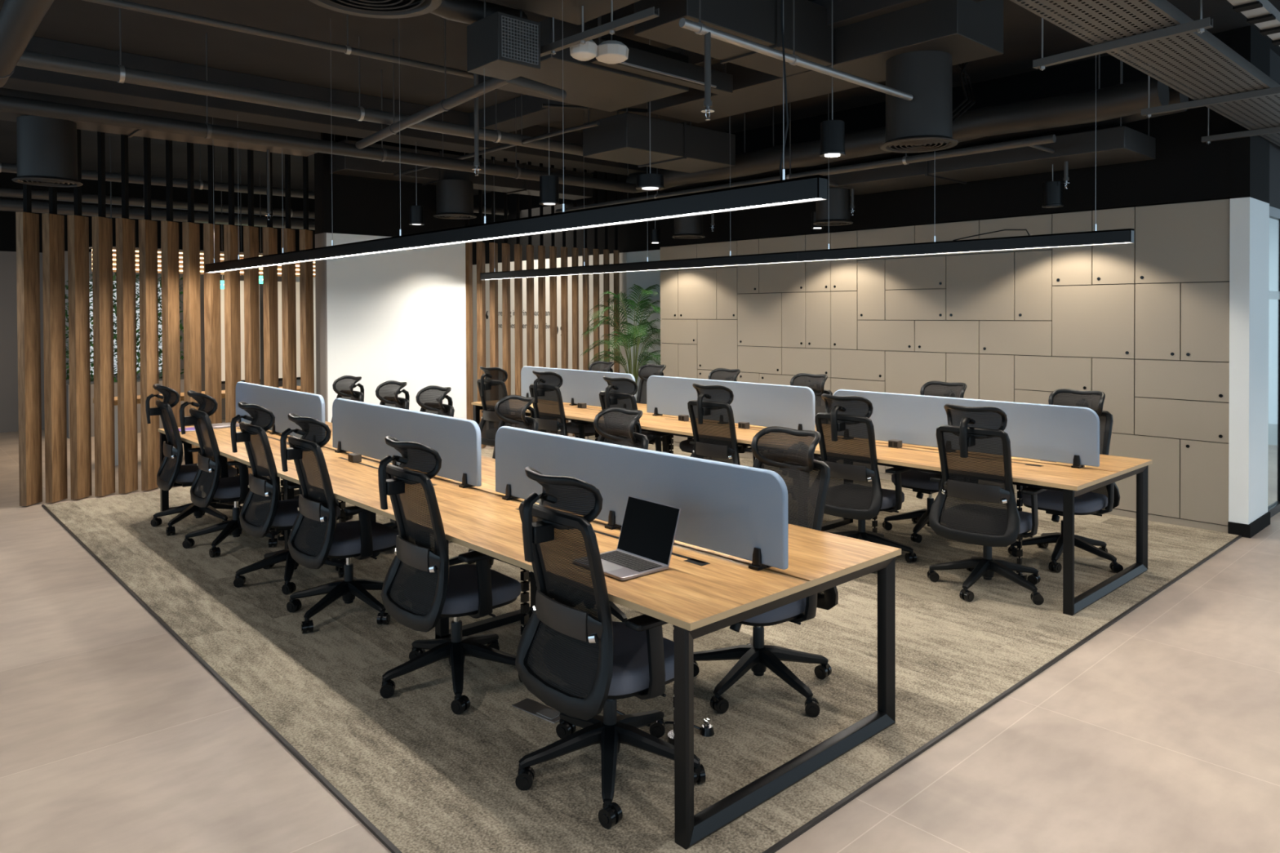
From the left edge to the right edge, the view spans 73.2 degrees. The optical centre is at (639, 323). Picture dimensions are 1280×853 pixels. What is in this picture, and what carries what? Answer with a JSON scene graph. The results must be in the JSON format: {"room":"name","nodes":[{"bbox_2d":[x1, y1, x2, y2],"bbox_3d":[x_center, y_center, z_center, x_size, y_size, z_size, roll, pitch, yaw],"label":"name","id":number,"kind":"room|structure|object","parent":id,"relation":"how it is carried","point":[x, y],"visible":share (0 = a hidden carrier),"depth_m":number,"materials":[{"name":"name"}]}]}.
{"room":"open-plan office","nodes":[
{"label":"open-plan office","id":0,"kind":"room"},
{"bbox_2d":[0,172,315,432],"bbox_3d":[-9.994,-0.321,12.373,16.000,3.900,0.150,-1,1,-43],"label":"wall","id":1,"kind":"structure","parent":0,"point":[7,219],"depth_m":13.09,"materials":[{"name":"black paint"}]},
{"bbox_2d":[64,251,282,419],"bbox_3d":[-6.398,0.238,14.861,5.950,2.690,0.150,-1,1,-43],"label":"wall","id":2,"kind":"structure","parent":0,"point":[202,276],"depth_m":14.07,"materials":[{"name":"grey"}]},
{"bbox_2d":[314,132,466,422],"bbox_3d":[-2.940,-0.325,10.307,1.795,3.900,0.270,-1,1,-43],"label":"wall","id":3,"kind":"structure","parent":0,"point":[400,316],"depth_m":10.13,"materials":[{"name":"white paint"}]},
{"bbox_2d":[315,232,328,422],"bbox_3d":[-3.591,0.312,9.715,0.020,2.645,0.270,-1,1,-43],"label":"trim","id":4,"kind":"structure","parent":3,"relation":"attached to","point":[320,238],"depth_m":9.68,"materials":[{"name":"grey"}]},
{"bbox_2d":[464,171,662,422],"bbox_3d":[0.253,-0.363,12.325,0.160,3.900,14.170,-1,1,-43],"label":"wall","id":5,"kind":"structure","parent":0,"point":[623,256],"depth_m":13.91,"materials":[{"name":"white paint"}]},
{"bbox_2d":[0,418,1279,852],"bbox_3d":[-2.083,1.698,8.959,23.000,0.120,28.000,-1,1,-43],"label":"floor","id":6,"kind":"structure","parent":0,"point":[1159,732],"depth_m":3.45,"materials":[{"name":"beige concrete"}]},
{"bbox_2d":[65,270,184,438],"bbox_3d":[-7.666,0.390,12.803,1.720,2.448,0.731,-1,1,-43],"label":"window","id":7,"kind":"structure","parent":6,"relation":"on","point":[159,282],"depth_m":12.79,"materials":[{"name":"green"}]},
{"bbox_2d":[15,128,314,506],"bbox_3d":[-4.649,-0.304,8.730,2.730,3.890,0.181,-1,1,-43],"label":"screen","id":8,"kind":"object","parent":6,"relation":"on","point":[28,268],"visible":0.71,"depth_m":8.41,"materials":[{"name":"brown wood"}]},
{"bbox_2d":[93,386,300,465],"bbox_3d":[-5.403,1.249,10.796,2.400,0.760,0.500,-1,1,-43],"label":"countertop","id":9,"kind":"structure","parent":6,"relation":"on","point":[298,388],"depth_m":9.95,"materials":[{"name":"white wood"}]},
{"bbox_2d":[93,386,300,405],"bbox_3d":[-5.404,0.899,10.791,2.400,0.060,0.500,-1,1,-43],"label":"countertop","id":10,"kind":"structure","parent":9,"relation":"on","point":[298,388],"depth_m":10.37,"materials":[{"name":"brown wood"}]},
{"bbox_2d":[220,280,260,383],"bbox_3d":[-6.268,0.472,13.280,0.780,2.260,0.050,-1,1,-43],"label":"board","id":11,"kind":"object","parent":6,"relation":"on","point":[242,282],"visible":0.04,"depth_m":13.33,"materials":[{"name":"white"}]},
{"bbox_2d":[277,281,300,380],"bbox_3d":[-5.634,0.463,13.861,0.780,2.260,0.050,-1,1,-43],"label":"board","id":12,"kind":"object","parent":6,"relation":"on","point":[279,283],"visible":0.09,"depth_m":13.90,"materials":[{"name":"white"}]},
{"bbox_2d":[465,152,619,448],"bbox_3d":[-1.268,-0.356,11.831,2.690,3.890,0.181,-1,1,-43],"label":"screen","id":13,"kind":"object","parent":6,"relation":"on","point":[493,253],"visible":0.52,"depth_m":11.55,"materials":[{"name":"brown wood"}]},
{"bbox_2d":[41,504,1241,852],"bbox_3d":[-0.421,1.646,7.225,6.572,0.012,7.722,-1,1,-43],"label":"trim","id":14,"kind":"structure","parent":6,"relation":"on","point":[371,827],"depth_m":3.63,"materials":[{"name":"black metal"}]},
{"bbox_2d":[44,435,1238,852],"bbox_3d":[-0.406,1.647,7.237,6.575,0.010,7.685,-1,1,-43],"label":"carpet","id":15,"kind":"object","parent":6,"relation":"on","point":[431,778],"visible":0.5,"depth_m":4.08,"materials":[{"name":"beige carpet"}]},
{"bbox_2d":[145,383,242,535],"bbox_3d":[-3.644,1.076,7.099,0.736,1.162,0.691,-1,1,-39],"label":"office chair","id":16,"kind":"object","parent":15,"relation":"on","point":[171,473],"visible":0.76,"depth_m":6.89,"materials":[{"name":"black plastic"}]},
{"bbox_2d":[179,390,280,557],"bbox_3d":[-3.058,1.081,6.496,0.727,1.162,0.690,-1,1,-40],"label":"office chair","id":17,"kind":"object","parent":15,"relation":"on","point":[211,483],"visible":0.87,"depth_m":6.26,"materials":[{"name":"black plastic"}]},
{"bbox_2d":[230,401,346,595],"bbox_3d":[-2.299,1.088,5.639,0.690,1.162,0.718,-1,1,-41],"label":"office chair","id":18,"kind":"object","parent":15,"relation":"on","point":[263,510],"visible":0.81,"depth_m":5.43,"materials":[{"name":"black fabric"}]},
{"bbox_2d":[293,375,364,510],"bbox_3d":[-2.754,1.066,7.620,0.673,1.162,0.712,-1,1,-24],"label":"office chair","id":19,"kind":"object","parent":15,"relation":"on","point":[344,386],"visible":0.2,"depth_m":7.83,"materials":[{"name":"black plastic"}]},
{"bbox_2d":[280,413,399,633],"bbox_3d":[-1.679,1.094,4.976,0.734,1.162,0.687,-1,1,-41],"label":"office chair","id":20,"kind":"object","parent":15,"relation":"on","point":[315,537],"visible":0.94,"depth_m":4.79,"materials":[{"name":"black fabric"}]},
{"bbox_2d":[336,380,409,520],"bbox_3d":[-2.195,1.069,7.016,0.694,1.166,0.674,0,1,24],"label":"office chair","id":21,"kind":"object","parent":15,"relation":"on","point":[387,392],"visible":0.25,"depth_m":7.20,"materials":[{"name":"black plastic"}]},
{"bbox_2d":[382,385,454,530],"bbox_3d":[-1.719,1.073,6.497,0.703,1.166,0.674,0,1,7],"label":"office chair","id":22,"kind":"object","parent":15,"relation":"on","point":[430,398],"visible":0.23,"depth_m":6.68,"materials":[{"name":"black plastic"}]},
{"bbox_2d":[377,435,522,715],"bbox_3d":[-0.886,1.102,4.054,0.699,1.162,0.712,-1,1,-41],"label":"office chair","id":23,"kind":"object","parent":15,"relation":"on","point":[420,588],"visible":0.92,"depth_m":3.87,"materials":[{"name":"black fabric"}]},
{"bbox_2d":[448,395,538,582],"bbox_3d":[-0.997,1.082,5.692,0.698,1.162,0.689,-1,1,-41],"label":"office chair","id":24,"kind":"object","parent":15,"relation":"on","point":[511,410],"visible":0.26,"depth_m":5.87,"materials":[{"name":"black plastic"}]},
{"bbox_2d":[476,366,530,446],"bbox_3d":[-1.411,1.040,9.255,0.720,1.162,0.688,0,1,41],"label":"office chair","id":25,"kind":"object","parent":15,"relation":"on","point":[491,388],"visible":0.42,"depth_m":9.08,"materials":[{"name":"black fabric"}]},
{"bbox_2d":[158,421,901,849],"bbox_3d":[-1.542,1.297,5.533,1.263,0.741,6.416,-1,1,-43],"label":"desk","id":26,"kind":"object","parent":15,"relation":"on","point":[702,591],"visible":0.41,"depth_m":3.45,"materials":[{"name":"brown wood"}]},
{"bbox_2d":[235,381,325,438],"bbox_3d":[-3.011,0.722,7.126,0.090,0.381,1.945,-1,1,-43],"label":"divider","id":27,"kind":"object","parent":26,"relation":"on","point":[282,402],"visible":0.59,"depth_m":7.00,"materials":[{"name":"grey fabric"}]},
{"bbox_2d":[332,398,481,488],"bbox_3d":[-1.563,0.736,5.548,0.090,0.381,1.968,-1,1,-43],"label":"divider","id":28,"kind":"object","parent":26,"relation":"on","point":[362,428],"visible":0.92,"depth_m":5.41,"materials":[{"name":"grey fabric"}]},
{"bbox_2d":[600,495,680,581],"bbox_3d":[-0.055,0.833,3.377,0.298,0.224,0.314,-1,1,-41],"label":"laptop","id":29,"kind":"object","parent":26,"relation":"on","point":[648,531],"visible":0.94,"depth_m":3.41,"materials":[{"name":"grey metal"}]},
{"bbox_2d":[495,426,788,570],"bbox_3d":[-0.114,0.749,3.967,0.090,0.381,1.968,-1,1,-43],"label":"divider","id":30,"kind":"object","parent":26,"relation":"on","point":[735,510],"visible":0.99,"depth_m":3.65,"materials":[{"name":"grey fabric"}]},
{"bbox_2d":[511,697,560,724],"bbox_3d":[-0.434,1.681,3.741,0.260,0.007,0.090,0,1,39],"label":"box","id":31,"kind":"object","parent":15,"relation":"on","point":[534,708],"visible":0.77,"depth_m":3.74,"materials":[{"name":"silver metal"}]},
{"bbox_2d":[528,370,593,440],"bbox_3d":[-0.749,1.046,8.566,0.688,1.162,0.736,0,1,43],"label":"office chair","id":32,"kind":"object","parent":15,"relation":"on","point":[548,404],"visible":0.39,"depth_m":8.35,"materials":[{"name":"black fabric"}]},
{"bbox_2d":[515,466,706,829],"bbox_3d":[-0.131,1.108,3.255,0.725,1.162,0.691,-1,1,-40],"label":"office chair","id":33,"kind":"object","parent":15,"relation":"on","point":[571,655],"visible":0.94,"depth_m":3.05,"materials":[{"name":"black fabric"}]},
{"bbox_2d":[579,284,660,382],"bbox_3d":[-0.207,0.531,11.729,1.334,2.109,1.176,-1,1,-43],"label":"potted palm","id":34,"kind":"object","parent":15,"relation":"on","point":[624,339],"visible":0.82,"depth_m":11.65,"materials":[{"name":"green plant"}]},
{"bbox_2d":[593,406,648,622],"bbox_3d":[-0.253,1.089,4.892,0.672,1.162,0.712,0,1,-20],"label":"office chair","id":35,"kind":"object","parent":15,"relation":"on","point":[614,425],"visible":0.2,"depth_m":5.08,"materials":[{"name":"black fabric"}]},
{"bbox_2d":[599,376,668,453],"bbox_3d":[-0.050,1.053,7.790,0.692,1.162,0.720,0,1,44],"label":"office chair","id":36,"kind":"object","parent":15,"relation":"on","point":[620,392],"visible":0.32,"depth_m":7.54,"materials":[{"name":"black plastic"}]},
{"bbox_2d":[636,364,671,444],"bbox_3d":[-0.029,1.035,9.224,0.720,1.162,0.688,-1,1,-43],"label":"office chair","id":37,"kind":"object","parent":15,"relation":"on","point":[645,371],"visible":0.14,"depth_m":9.43,"materials":[{"name":"black plastic"}]},
{"bbox_2d":[687,383,755,466],"bbox_3d":[0.702,1.060,6.946,0.720,1.162,0.686,0,1,44],"label":"office chair","id":38,"kind":"object","parent":15,"relation":"on","point":[711,415],"visible":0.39,"depth_m":6.74,"materials":[{"name":"black fabric"}]},
{"bbox_2d":[693,426,838,717],"bbox_3d":[0.580,1.097,3.977,0.673,1.162,0.712,0,1,-16],"label":"office chair","id":39,"kind":"object","parent":15,"relation":"on","point":[788,452],"visible":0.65,"depth_m":4.00,"materials":[{"name":"black plastic"}]},
{"bbox_2d":[790,373,832,459],"bbox_3d":[1.388,1.048,7.692,0.701,1.162,0.687,-1,1,-44],"label":"office chair","id":40,"kind":"object","parent":15,"relation":"on","point":[816,383],"visible":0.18,"depth_m":7.80,"materials":[{"name":"black plastic"}]},
{"bbox_2d":[471,401,1152,615],"bbox_3d":[0.760,1.262,7.645,1.263,0.741,6.416,-1,1,-43],"label":"desk","id":41,"kind":"object","parent":15,"relation":"on","point":[1073,482],"visible":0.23,"depth_m":5.60,"materials":[{"name":"brown wood"}]},
{"bbox_2d":[520,365,635,406],"bbox_3d":[-0.709,0.687,9.238,0.090,0.381,1.945,-1,1,-43],"label":"divider","id":42,"kind":"object","parent":41,"relation":"on","point":[578,386],"visible":0.56,"depth_m":9.17,"materials":[{"name":"grey fabric"}]},
{"bbox_2d":[646,375,815,431],"bbox_3d":[0.739,0.701,7.659,0.090,0.381,1.968,-1,1,-43],"label":"divider","id":43,"kind":"object","parent":41,"relation":"on","point":[765,405],"visible":0.75,"depth_m":7.40,"materials":[{"name":"grey fabric"}]},
{"bbox_2d":[833,389,1099,468],"bbox_3d":[2.189,0.714,6.079,0.090,0.381,1.968,-1,1,-43],"label":"divider","id":44,"kind":"object","parent":41,"relation":"on","point":[1067,434],"visible":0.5,"depth_m":5.71,"materials":[{"name":"grey fabric"}]},
{"bbox_2d":[814,393,916,573],"bbox_3d":[1.553,1.067,6.055,0.692,1.162,0.736,0,1,44],"label":"office chair","id":45,"kind":"object","parent":15,"relation":"on","point":[847,444],"visible":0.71,"depth_m":5.84,"materials":[{"name":"black plastic"}]},
{"bbox_2d":[882,381,966,542],"bbox_3d":[2.297,1.056,6.713,0.673,1.162,0.712,0,1,-19],"label":"office chair","id":46,"kind":"object","parent":15,"relation":"on","point":[919,482],"visible":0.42,"depth_m":6.71,"materials":[{"name":"black plastic"}]},
{"bbox_2d":[926,403,1046,604],"bbox_3d":[2.151,1.071,5.345,0.729,1.166,0.682,0,1,43],"label":"office chair","id":47,"kind":"object","parent":15,"relation":"on","point":[975,503],"visible":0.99,"depth_m":5.18,"materials":[{"name":"black plastic"}]},
{"bbox_2d":[1007,388,1123,573],"bbox_3d":[2.978,1.062,5.967,0.673,1.162,0.712,0,1,-19],"label":"office chair","id":48,"kind":"object","parent":15,"relation":"on","point":[1094,502],"visible":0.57,"depth_m":5.93,"materials":[{"name":"black plastic"}]},
{"bbox_2d":[626,249,661,401],"bbox_3d":[0.303,0.272,12.289,0.150,2.630,1.300,-1,1,-43],"label":"panel","id":49,"kind":"object","parent":6,"relation":"on","point":[644,279],"visible":0.14,"depth_m":12.41,"materials":[{"name":"white"}]},
{"bbox_2d":[658,30,1230,533],"bbox_3d":[2.623,-0.335,9.208,0.580,3.900,6.370,-1,1,-43],"label":"wall","id":50,"kind":"structure","parent":6,"relation":"on","point":[1144,324],"depth_m":7.86,"materials":[{"name":"grey wood"}]},
{"bbox_2d":[1267,205,1279,518],"bbox_3d":[6.543,0.309,8.392,4.000,2.600,0.050,-1,1,-43],"label":"glass wall","id":51,"kind":"structure","parent":6,"relation":"on","point":[1273,452],"depth_m":7.34,"materials":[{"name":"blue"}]},
{"bbox_2d":[0,0,1279,195],"bbox_3d":[-2.100,-2.337,8.910,23.000,0.150,28.000,-1,1,-43],"label":"ceiling","id":52,"kind":"structure","parent":0,"point":[421,38],"depth_m":7.12,"materials":[{"name":"black paint"}]},
{"bbox_2d":[0,0,54,87],"bbox_3d":[-2.689,-1.772,3.794,0.162,0.851,3.251,-1,1,-42],"label":"drain pipe","id":53,"kind":"object","parent":52,"relation":"hanging from","point":[20,20],"visible":1,"depth_m":3.98,"materials":[{"name":"black metal"}]},
{"bbox_2d":[0,198,315,230],"bbox_3d":[-7.252,-1.797,10.468,11.501,0.926,0.195,-1,1,-43],"label":"ceiling pipe","id":54,"kind":"object","parent":52,"relation":"hanging from","point":[9,205],"visible":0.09,"depth_m":11.21,"materials":[{"name":"grey metal"}]},
{"bbox_2d":[0,187,315,218],"bbox_3d":[-8.131,-1.960,11.424,11.501,0.616,0.175,-1,1,-43],"label":"ceiling pipe","id":55,"kind":"object","parent":52,"relation":"hanging from","point":[4,192],"visible":0.48,"depth_m":12.32,"materials":[{"name":"grey metal"}]},
{"bbox_2d":[0,87,320,156],"bbox_3d":[-5.429,-2.004,7.515,5.200,0.455,0.430,-1,1,-43],"label":"duct","id":56,"kind":"object","parent":52,"relation":"hanging from","point":[6,116],"visible":0.36,"depth_m":8.20,"materials":[{"name":"black metal"}]},
{"bbox_2d":[11,115,82,186],"bbox_3d":[-5.139,-1.485,7.472,0.510,0.534,0.510,-1,1,-43],"label":"air diffuser","id":57,"kind":"object","parent":56,"relation":"attached to","point":[47,147],"visible":1,"depth_m":7.30,"materials":[{"name":"black metal"}]},
{"bbox_2d":[88,136,315,277],"bbox_3d":[-5.349,-1.459,11.432,3.340,1.640,0.600,-1,1,-43],"label":"ceiling lamp","id":58,"kind":"object","parent":52,"relation":"hanging from","point":[180,251],"visible":0.27,"depth_m":10.96,"materials":[{"name":"white metal"}]},
{"bbox_2d":[0,143,509,215],"bbox_3d":[-6.306,-1.923,9.435,11.501,0.656,0.155,-1,1,-43],"label":"ceiling pipe","id":59,"kind":"object","parent":52,"relation":"hanging from","point":[4,167],"visible":0.52,"depth_m":10.30,"materials":[{"name":"grey metal"}]},
{"bbox_2d":[83,0,473,78],"bbox_3d":[-3.076,-1.993,4.727,6.901,0.428,0.095,-1,1,-42],"label":"conduit","id":60,"kind":"object","parent":52,"relation":"hanging from","point":[347,49],"visible":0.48,"depth_m":5.43,"materials":[{"name":"grey metal"}]},
{"bbox_2d":[16,8,617,155],"bbox_3d":[-2.843,-1.897,6.087,9.083,0.656,0.124,-1,1,-44],"label":"pipe","id":61,"kind":"object","parent":52,"relation":"hanging from","point":[120,73],"visible":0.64,"depth_m":6.14,"materials":[{"name":"grey metal"}]},
{"bbox_2d":[0,32,636,193],"bbox_3d":[-3.339,-1.824,6.630,9.083,0.811,0.171,-1,1,-44],"label":"pipe","id":62,"kind":"object","parent":52,"relation":"hanging from","point":[8,104],"visible":0.99,"depth_m":6.90,"materials":[{"name":"black metal"}]},
{"bbox_2d":[1,35,660,175],"bbox_3d":[-4.992,-2.048,6.667,14.700,0.350,0.400,-1,1,-43],"label":"air duct","id":63,"kind":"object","parent":52,"relation":"attached to","point":[23,78],"depth_m":7.82,"materials":[{"name":"black metal"}]},
{"bbox_2d":[308,0,442,18],"bbox_3d":[-0.975,-1.541,3.109,0.510,0.709,0.510,-1,1,-43],"label":"air diffuser","id":64,"kind":"object","parent":52,"relation":"attached to","point":[384,9],"visible":1,"depth_m":3.26,"materials":[{"name":"black metal"}]},
{"bbox_2d":[355,18,566,149],"bbox_3d":[-1.521,-1.862,6.462,0.562,0.745,2.623,-1,1,-43],"label":"pipe","id":65,"kind":"object","parent":52,"relation":"hanging from","point":[446,104],"visible":0.91,"depth_m":5.92,"materials":[{"name":"grey metal"}]},
{"bbox_2d":[329,134,592,199],"bbox_3d":[-2.043,-1.975,10.593,3.450,0.615,0.430,-1,1,-43],"label":"duct","id":66,"kind":"object","parent":52,"relation":"hanging from","point":[341,165],"visible":0.48,"depth_m":10.14,"materials":[{"name":"black metal"}]},
{"bbox_2d":[432,179,476,219],"bbox_3d":[-2.201,-1.471,10.243,0.510,0.414,0.510,-1,1,-43],"label":"air diffuser","id":67,"kind":"object","parent":66,"relation":"attached to","point":[454,197],"visible":1,"depth_m":10.06,"materials":[{"name":"black metal"}]},
{"bbox_2d":[393,93,599,176],"bbox_3d":[-1.533,-1.935,8.279,0.062,0.644,3.501,-1,1,-43],"label":"cable conduit","id":68,"kind":"object","parent":52,"relation":"hanging from","point":[594,123],"visible":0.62,"depth_m":7.75,"materials":[{"name":"black metal"}]},
{"bbox_2d":[466,0,540,80],"bbox_3d":[-0.765,-1.818,4.829,0.280,0.800,0.326,-1,1,-43],"label":"box","id":69,"kind":"object","parent":52,"relation":"hanging from","point":[508,46],"visible":1,"depth_m":4.74,"materials":[{"name":"black metal"}]},
{"bbox_2d":[430,0,528,24],"bbox_3d":[-1.099,-1.816,4.804,1.146,0.235,0.249,-1,1,-43],"label":"flexible duct","id":70,"kind":"object","parent":69,"relation":"attached to","point":[466,11],"visible":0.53,"depth_m":4.84,"materials":[{"name":"black metal"}]},
{"bbox_2d":[501,15,538,65],"bbox_3d":[-0.656,-1.547,4.714,0.240,0.220,0.006,-1,1,-43],"label":"grille","id":71,"kind":"object","parent":69,"relation":"attached to","point":[519,36],"depth_m":4.71,"materials":[{"name":"black metal"}]},
{"bbox_2d":[204,0,827,272],"bbox_3d":[-1.801,-1.350,5.807,0.061,1.751,7.290,-1,1,-43],"label":"linear pendant light","id":72,"kind":"object","parent":52,"relation":"hanging from","point":[811,188],"visible":0.99,"depth_m":4.10,"materials":[{"name":"black metal"}]},
{"bbox_2d":[538,99,559,205],"bbox_3d":[-0.802,-1.651,7.595,0.184,1.201,0.184,-1,1,-43],"label":"pendant light","id":73,"kind":"object","parent":52,"relation":"hanging from","point":[548,184],"visible":0.97,"depth_m":7.53,"materials":[{"name":"black metal"}]},
{"bbox_2d":[490,0,639,25],"bbox_3d":[-0.545,-1.974,4.416,1.110,0.480,0.670,-1,1,-43],"label":"duct","id":74,"kind":"object","parent":52,"relation":"hanging from","point":[572,9],"visible":1,"depth_m":4.74,"materials":[{"name":"black metal"}]},
{"bbox_2d":[540,0,659,57],"bbox_3d":[-0.277,-1.633,4.685,0.040,0.210,1.021,-1,1,-45],"label":"channel","id":75,"kind":"object","parent":74,"relation":"hanging from","point":[611,28],"visible":0.94,"depth_m":4.61,"materials":[{"name":"grey metal"}]},
{"bbox_2d":[478,17,688,111],"bbox_3d":[-0.400,-1.966,6.211,1.250,0.540,0.880,-1,1,-43],"label":"duct","id":76,"kind":"object","parent":52,"relation":"hanging from","point":[586,83],"visible":0.44,"depth_m":6.07,"materials":[{"name":"black metal"}]},
{"bbox_2d":[595,12,628,64],"bbox_3d":[-0.172,-1.900,5.186,0.207,0.650,0.197,-1,1,-43],"label":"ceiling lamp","id":77,"kind":"object","parent":52,"relation":"hanging from","point":[610,51],"visible":0.94,"depth_m":5.12,"materials":[{"name":"white plastic"}]},
{"bbox_2d":[582,107,735,173],"bbox_3d":[0.200,-1.878,8.037,1.400,0.765,0.630,-1,1,-43],"label":"duct","id":78,"kind":"object","parent":52,"relation":"hanging from","point":[624,138],"visible":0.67,"depth_m":7.74,"materials":[{"name":"black metal"}]},
{"bbox_2d":[590,16,733,95],"bbox_3d":[0.184,-1.977,6.055,1.300,0.520,0.100,-1,1,-43],"label":"duct","id":79,"kind":"object","parent":52,"relation":"hanging from","point":[723,81],"visible":0.59,"depth_m":6.03,"materials":[{"name":"black metal"}]},
{"bbox_2d":[470,0,983,132],"bbox_3d":[1.707,-2.138,5.686,0.350,0.200,10.100,-1,1,-43],"label":"concrete beam","id":80,"kind":"structure","parent":52,"relation":"attached to","point":[845,12],"depth_m":8.22,"materials":[{"name":"black paint"}]},
{"bbox_2d":[634,0,833,77],"bbox_3d":[0.650,-2.001,5.627,1.450,0.465,0.490,-1,1,-43],"label":"duct","id":81,"kind":"object","parent":52,"relation":"hanging from","point":[758,21],"visible":0.71,"depth_m":5.47,"materials":[{"name":"black metal"}]},
{"bbox_2d":[679,0,913,101],"bbox_3d":[0.980,-1.832,4.901,2.150,0.788,0.060,-1,1,-43],"label":"pipe","id":82,"kind":"object","parent":52,"relation":"hanging from","point":[699,28],"visible":1,"depth_m":4.76,"materials":[{"name":"silver metal"}]},
{"bbox_2d":[701,31,714,119],"bbox_3d":[0.337,-1.235,4.288,0.068,0.442,0.068,-1,1,-43],"label":"sprinkler","id":83,"kind":"object","parent":82,"relation":"hanging from","point":[707,102],"visible":0.98,"depth_m":4.27,"materials":[{"name":"grey metal"}]},
{"bbox_2d":[555,102,1056,213],"bbox_3d":[0.998,-1.802,8.499,0.072,0.936,6.000,-1,1,-43],"label":"pipe","id":84,"kind":"object","parent":52,"relation":"hanging from","point":[905,160],"visible":0.72,"depth_m":7.47,"materials":[{"name":"grey metal"}]},
{"bbox_2d":[480,54,1134,279],"bbox_3d":[0.520,-1.385,7.881,0.061,1.751,7.270,-1,1,-43],"label":"linear pendant light","id":85,"kind":"object","parent":52,"relation":"hanging from","point":[1125,235],"visible":0.9,"depth_m":6.53,"materials":[{"name":"black metal"}]},
{"bbox_2d":[648,0,1003,123],"bbox_3d":[1.242,-2.014,6.550,0.660,0.465,2.800,-1,1,-43],"label":"duct","id":86,"kind":"object","parent":52,"relation":"hanging from","point":[968,30],"visible":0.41,"depth_m":5.84,"materials":[{"name":"black metal"}]},
{"bbox_2d":[880,50,958,152],"bbox_3d":[1.895,-1.499,5.863,0.510,0.584,0.510,-1,1,-43],"label":"air diffuser","id":87,"kind":"object","parent":86,"relation":"attached to","point":[923,123],"visible":1,"depth_m":5.68,"materials":[{"name":"black metal"}]},
{"bbox_2d":[819,0,845,157],"bbox_3d":[1.169,-1.625,5.238,0.156,1.211,0.156,-1,1,-43],"label":"pendant light","id":88,"kind":"object","parent":52,"relation":"hanging from","point":[832,131],"visible":1,"depth_m":5.19,"materials":[{"name":"black metal"}]},
{"bbox_2d":[626,60,1155,204],"bbox_3d":[1.961,-1.794,8.737,0.730,0.965,5.650,-1,1,-43],"label":"duct","id":89,"kind":"object","parent":52,"relation":"hanging from","point":[1122,144],"visible":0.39,"depth_m":7.20,"materials":[{"name":"black metal"}]},
{"bbox_2d":[671,214,705,239],"bbox_3d":[0.566,-1.171,10.076,0.392,0.332,0.392,-1,1,-43],"label":"air diffuser","id":90,"kind":"object","parent":89,"relation":"attached to","point":[691,226],"visible":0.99,"depth_m":9.94,"materials":[{"name":"black metal"}]},
{"bbox_2d":[813,187,853,226],"bbox_3d":[1.925,-1.159,8.595,0.392,0.332,0.392,-1,1,-43],"label":"air diffuser","id":91,"kind":"object","parent":89,"relation":"attached to","point":[834,211],"visible":1,"depth_m":8.45,"materials":[{"name":"black metal"}]},
{"bbox_2d":[626,53,1168,192],"bbox_3d":[1.768,-1.874,7.955,0.254,0.785,5.471,-1,1,-43],"label":"duct","id":92,"kind":"object","parent":52,"relation":"hanging from","point":[1126,99],"visible":0.66,"depth_m":6.72,"materials":[{"name":"black metal"}]},
{"bbox_2d":[658,61,1188,192],"bbox_3d":[2.107,-1.904,8.266,0.214,0.735,5.469,-1,1,-43],"label":"duct","id":93,"kind":"object","parent":52,"relation":"hanging from","point":[1175,96],"visible":0.3,"depth_m":7.35,"materials":[{"name":"black metal"}]},
{"bbox_2d":[1032,0,1213,70],"bbox_3d":[2.389,-1.791,4.320,0.040,0.868,0.844,-1,1,-37],"label":"channel","id":94,"kind":"object","parent":52,"relation":"hanging from","point":[1200,25],"visible":1,"depth_m":4.27,"materials":[{"name":"grey metal"}]},
{"bbox_2d":[1141,75,1279,117],"bbox_3d":[3.656,-1.810,5.482,0.040,0.868,0.840,-1,1,-41],"label":"channel","id":95,"kind":"object","parent":52,"relation":"hanging from","point":[1148,112],"visible":0.87,"depth_m":5.50,"materials":[{"name":"grey metal"}]},
{"bbox_2d":[1201,107,1279,144],"bbox_3d":[4.673,-1.825,6.415,0.040,0.868,0.840,-1,1,-43],"label":"channel","id":96,"kind":"object","parent":52,"relation":"hanging from","point":[1208,139],"visible":0.78,"depth_m":6.55,"materials":[{"name":"grey metal"}]},
{"bbox_2d":[1009,0,1279,146],"bbox_3d":[4.739,-1.484,6.349,10.400,0.060,0.406,-1,1,-43],"label":"cable tray","id":97,"kind":"object","parent":96,"relation":"on","point":[1203,63],"visible":0.87,"depth_m":4.56,"materials":[{"name":"grey metal"}]},
{"bbox_2d":[1226,0,1279,46],"bbox_3d":[5.259,-1.874,6.219,9.000,0.772,0.100,-1,1,-43],"label":"grille","id":98,"kind":"object","parent":52,"relation":"hanging from","point":[1261,13],"visible":1,"depth_m":4.10,"materials":[{"name":"silver metal"}]},
{"bbox_2d":[1228,196,1269,524],"bbox_3d":[4.827,0.285,6.824,0.608,2.500,0.129,-1,1,-43],"label":"wall pillar","id":99,"kind":"structure","parent":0,"point":[1249,224],"depth_m":6.65,"materials":[{"name":"white paint"}]},
{"bbox_2d":[1227,511,1270,537],"bbox_3d":[4.836,1.585,6.833,0.636,0.100,0.144,-1,1,-43],"label":"baseboard","id":100,"kind":"structure","parent":99,"relation":"attached to","point":[1246,531],"depth_m":6.65,"materials":[{"name":"black paint"}]},
{"bbox_2d":[1230,25,1279,208],"bbox_3d":[6.854,-1.646,8.673,6.138,1.300,0.140,-1,1,-43],"label":"wall","id":101,"kind":"structure","parent":0,"point":[1249,156],"depth_m":6.65,"materials":[{"name":"black paint"}]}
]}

